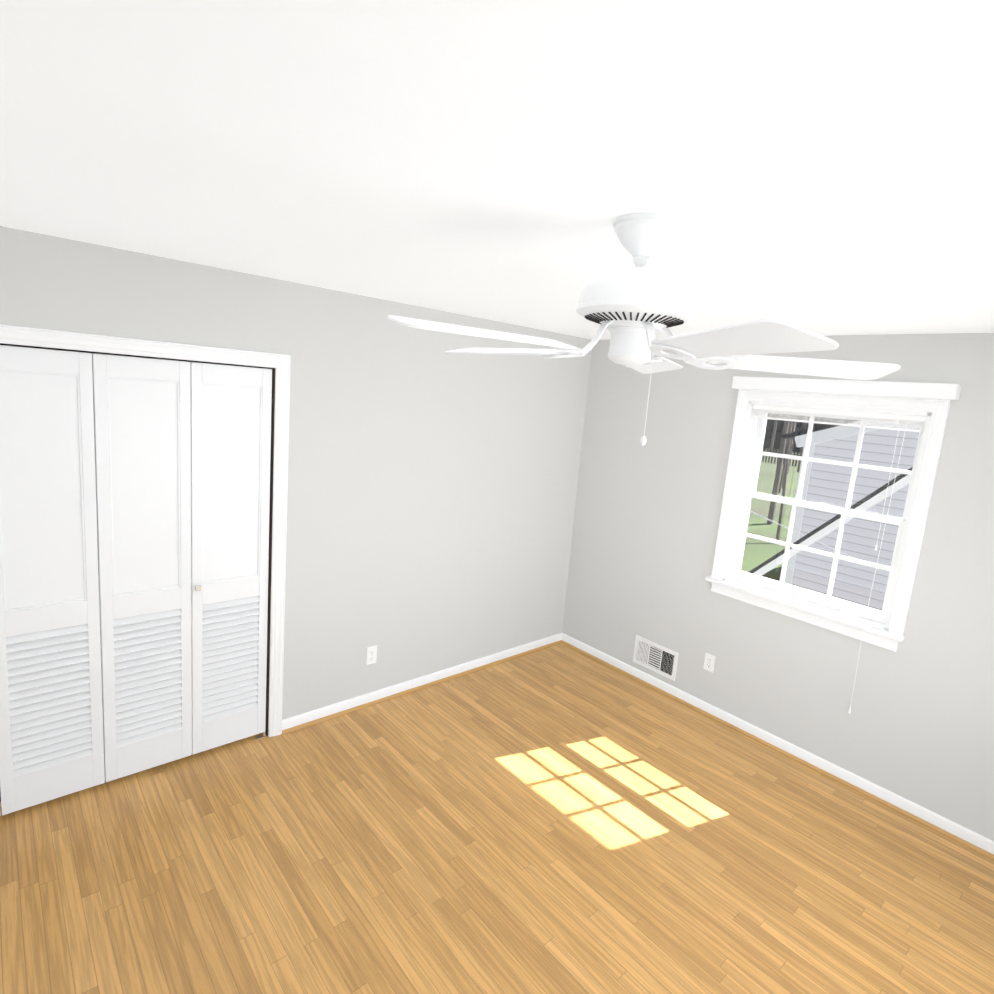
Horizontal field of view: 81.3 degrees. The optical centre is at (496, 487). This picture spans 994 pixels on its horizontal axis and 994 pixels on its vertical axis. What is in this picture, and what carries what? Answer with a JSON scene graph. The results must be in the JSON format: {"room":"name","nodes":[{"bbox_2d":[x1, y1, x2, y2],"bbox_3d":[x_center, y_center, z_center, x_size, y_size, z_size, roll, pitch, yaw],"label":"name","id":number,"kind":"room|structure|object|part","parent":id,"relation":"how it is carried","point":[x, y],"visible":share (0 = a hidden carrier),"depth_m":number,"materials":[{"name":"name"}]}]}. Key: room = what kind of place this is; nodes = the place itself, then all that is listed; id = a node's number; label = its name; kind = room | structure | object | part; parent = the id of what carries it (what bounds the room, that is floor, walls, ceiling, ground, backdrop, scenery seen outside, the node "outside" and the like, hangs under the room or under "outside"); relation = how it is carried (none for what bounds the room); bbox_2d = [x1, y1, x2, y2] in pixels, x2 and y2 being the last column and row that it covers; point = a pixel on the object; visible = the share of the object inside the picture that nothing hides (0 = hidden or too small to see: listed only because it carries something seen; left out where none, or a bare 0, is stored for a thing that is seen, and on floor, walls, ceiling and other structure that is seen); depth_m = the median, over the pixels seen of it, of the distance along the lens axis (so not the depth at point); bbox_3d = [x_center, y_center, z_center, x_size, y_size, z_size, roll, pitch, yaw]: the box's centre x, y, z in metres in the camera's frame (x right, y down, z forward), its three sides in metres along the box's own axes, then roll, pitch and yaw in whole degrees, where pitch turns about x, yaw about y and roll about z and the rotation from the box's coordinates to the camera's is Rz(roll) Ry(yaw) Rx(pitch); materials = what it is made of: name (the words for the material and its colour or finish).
{"room":"empty bedroom","nodes":[
{"label":"empty bedroom","id":0,"kind":"room"},
{"bbox_2d":[0,345,230,801],"bbox_3d":[-2.046,0.153,2.919,2.300,2.490,0.690,-3,12,-41],"label":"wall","id":1,"kind":"structure","parent":0,"point":[98,564],"depth_m":3.17,"materials":[{"name":"grey paint"}]},
{"bbox_2d":[0,226,591,720],"bbox_3d":[-0.987,0.154,3.288,4.176,2.440,0.160,-3,12,-41],"label":"wall","id":2,"kind":"structure","parent":0,"point":[432,488],"depth_m":3.44,"materials":[{"name":"grey paint"}]},
{"bbox_2d":[0,343,272,815],"bbox_3d":[-1.767,0.425,2.568,1.508,2.013,0.066,-3,12,-41],"label":"bifold closet door","id":3,"kind":"structure","parent":2,"relation":"in","point":[177,452],"depth_m":2.63,"materials":[{"name":"white wood"}]},
{"bbox_2d":[2,343,274,736],"bbox_3d":[-1.808,0.413,2.615,1.512,2.014,0.159,-3,12,-41],"label":"trim","id":4,"kind":"structure","parent":2,"relation":"attached to","point":[270,540],"depth_m":3.04,"materials":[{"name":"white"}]},
{"bbox_2d":[0,324,290,736],"bbox_3d":[-1.746,0.395,2.543,1.650,2.083,0.020,-3,12,-41],"label":"trim","id":5,"kind":"structure","parent":2,"relation":"attached to","point":[49,338],"depth_m":2.92,"materials":[{"name":"white"}]},
{"bbox_2d":[366,645,376,664],"bbox_3d":[-0.773,1.036,3.574,0.070,0.115,0.007,-3,12,-41],"label":"electrical outlet","id":6,"kind":"object","parent":2,"relation":"attached to","point":[371,655],"visible":1,"depth_m":3.57,"materials":[{"name":"white plastic"}]},
{"bbox_2d":[282,633,561,734],"bbox_3d":[-0.344,1.294,4.003,2.300,0.074,0.030,-3,12,-41],"label":"baseboard","id":7,"kind":"structure","parent":2,"relation":"attached to","point":[300,721],"depth_m":3.80,"materials":[{"name":"white"}]},
{"bbox_2d":[0,643,993,993],"bbox_3d":[0.278,1.740,1.961,4.496,0.050,4.320,-3,12,-41],"label":"floor","id":8,"kind":"structure","parent":0,"point":[560,819],"depth_m":2.46,"materials":[{"name":"brown wood"}]},
{"bbox_2d":[0,0,993,339],"bbox_3d":[0.480,-0.709,1.562,4.496,0.050,4.320,-3,12,-41],"label":"ceiling","id":9,"kind":"structure","parent":0,"point":[822,166],"depth_m":1.10,"materials":[{"name":"white paint"}]},
{"bbox_2d":[387,212,900,444],"bbox_3d":[0.320,-0.402,1.532,1.262,0.570,1.251,-3,12,-41],"label":"ceiling fan","id":10,"kind":"object","parent":9,"relation":"hanging from","point":[635,309],"visible":1,"depth_m":1.41,"materials":[{"name":"white"}]},
{"bbox_3d":[0.362,-0.490,1.509,0.304,0.148,0.304,-3,12,-41],"label":"motor","id":11,"kind":"part","parent":10,"relation":"part of","materials":[{"name":"white metal"}]},
{"bbox_3d":[0.408,-0.240,1.561,0.021,0.256,0.016,-3,12,-41],"label":"pull chain","id":12,"kind":"part","parent":10,"relation":"part of","materials":[{"name":"white metal"}]},
{"bbox_2d":[562,333,993,840],"bbox_3d":[2.019,0.416,3.206,0.200,2.440,4.320,-3,12,-41],"label":"wall","id":13,"kind":"structure","parent":0,"point":[916,725],"depth_m":3.39,"materials":[{"name":"grey paint"}]},
{"bbox_2d":[633,635,678,680],"bbox_3d":[1.124,1.210,4.121,0.008,0.204,0.349,-3,12,-41],"label":"air vent","id":14,"kind":"object","parent":13,"relation":"in","point":[657,658],"visible":1,"depth_m":4.12,"materials":[{"name":"white metal"}]},
{"bbox_2d":[703,653,714,672],"bbox_3d":[1.396,1.153,3.807,0.007,0.115,0.070,-3,12,-41],"label":"electrical outlet","id":15,"kind":"object","parent":13,"relation":"attached to","point":[709,661],"visible":1,"depth_m":3.80,"materials":[{"name":"white plastic"}]},
{"bbox_2d":[562,633,993,859],"bbox_3d":[1.828,1.582,3.330,0.030,0.074,3.970,-3,12,-41],"label":"baseboard","id":16,"kind":"structure","parent":13,"relation":"attached to","point":[958,830],"depth_m":3.36,"materials":[{"name":"white wood"}]},
{"bbox_2d":[705,376,961,713],"bbox_3d":[1.825,0.293,3.353,0.285,1.792,1.114,-3,12,-41],"label":"window","id":17,"kind":"structure","parent":13,"relation":"in","point":[926,406],"depth_m":3.25,"materials":[{"name":"white"}]},
{"bbox_3d":[1.752,0.683,3.396,0.115,0.025,1.091,-3,12,-41],"label":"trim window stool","id":18,"kind":"part","parent":17,"relation":"part of","materials":[{"name":"white"}]},
{"bbox_3d":[1.846,0.367,3.392,0.003,0.488,0.808,-3,12,-41],"label":"window sash glass","id":19,"kind":"part","parent":17,"relation":"part of","materials":[{"name":"clear glass"}]},
{"bbox_3d":[1.843,0.379,3.392,0.034,0.569,0.886,-3,12,-41],"label":"window sash","id":20,"kind":"part","parent":17,"relation":"part of","materials":[{"name":"white wood"}]},
{"bbox_3d":[1.791,0.079,3.275,0.020,1.207,1.058,-3,12,-41],"label":"trim window casing","id":21,"kind":"part","parent":17,"relation":"part of","materials":[{"name":"white"}]},
{"bbox_3d":[1.920,-0.146,3.337,0.003,0.506,0.808,-3,12,-41],"label":"window sash glass","id":22,"kind":"part","parent":17,"relation":"part of","materials":[{"name":"clear glass"}]},
{"bbox_3d":[1.919,-0.153,3.334,0.034,0.577,0.886,-3,12,-41],"label":"window sash","id":23,"kind":"part","parent":17,"relation":"part of","materials":[{"name":"white wood"}]},
{"label":"outside","id":24,"kind":"structure","parent":0,"visible":0},
{"bbox_2d":[741,448,800,580],"bbox_3d":[21.873,-9.158,84.106,134.000,0.300,220.000,-3,12,-41],"label":"grass","id":25,"kind":"structure","parent":24,"point":[747,563],"depth_m":14.06,"materials":[{"name":"green plant"}]},
{"bbox_2d":[762,448,798,465],"bbox_3d":[15.451,-1.640,31.360,0.050,0.750,6.400,-3,12,-41],"label":"picket fence","id":26,"kind":"object","parent":25,"relation":"on","point":[777,458],"depth_m":31.64,"materials":[{"name":"white wood"}]},
{"bbox_2d":[757,414,822,540],"bbox_3d":[15.944,-23.826,32.798,52.847,44.431,40.360,-3,12,-41],"label":"bare trees","id":27,"kind":"object","parent":25,"relation":"on","point":[782,481],"depth_m":13.47,"materials":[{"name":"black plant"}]},
{"bbox_2d":[763,414,841,451],"bbox_3d":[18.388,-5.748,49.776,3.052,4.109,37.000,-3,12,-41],"label":"tree","id":28,"kind":"object","parent":25,"relation":"on","point":[769,432],"depth_m":44.84,"materials":[{"name":"black plant"}]},
{"bbox_2d":[791,424,920,610],"bbox_3d":[9.531,-0.556,7.217,6.000,5.387,8.360,-3,12,-41],"label":"siding","id":29,"kind":"object","parent":25,"relation":"on","point":[874,532],"depth_m":7.96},
{"bbox_2d":[782,419,860,438],"bbox_3d":[7.520,-1.633,5.245,1.000,3.376,8.778,-3,12,-41],"label":"roof","id":30,"kind":"structure","parent":29,"relation":"on","point":[794,434],"depth_m":8.13,"materials":[{"name":"black"}]},
{"bbox_2d":[784,421,898,584],"bbox_3d":[7.212,-0.474,5.243,0.130,5.482,8.537,-3,12,-41],"label":"trim","id":31,"kind":"structure","parent":29,"relation":"attached to","point":[832,436],"depth_m":8.35,"materials":[{"name":"grey"}]},
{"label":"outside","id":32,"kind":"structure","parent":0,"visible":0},
{"bbox_2d":[750,511,880,570],"bbox_3d":[3.189,0.498,6.009,0.013,0.343,1.453,-3,12,-41],"label":"wire","id":33,"kind":"object","parent":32,"point":[804,535],"depth_m":6.01,"materials":[{"name":"grey"}]},
{"bbox_2d":[753,475,910,575],"bbox_3d":[2.551,0.367,4.553,0.050,4.222,4.032,-3,12,-41],"label":"fascia","id":34,"kind":"object","parent":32,"point":[861,507],"depth_m":4.46,"materials":[{"name":"grey"}]},
{"bbox_2d":[748,467,911,572],"bbox_3d":[2.534,0.335,4.570,0.080,4.204,4.014,-3,12,-41],"label":"shingles","id":35,"kind":"object","parent":34,"relation":"on","point":[852,507],"depth_m":4.46,"materials":[{"name":"black"}]}
]}

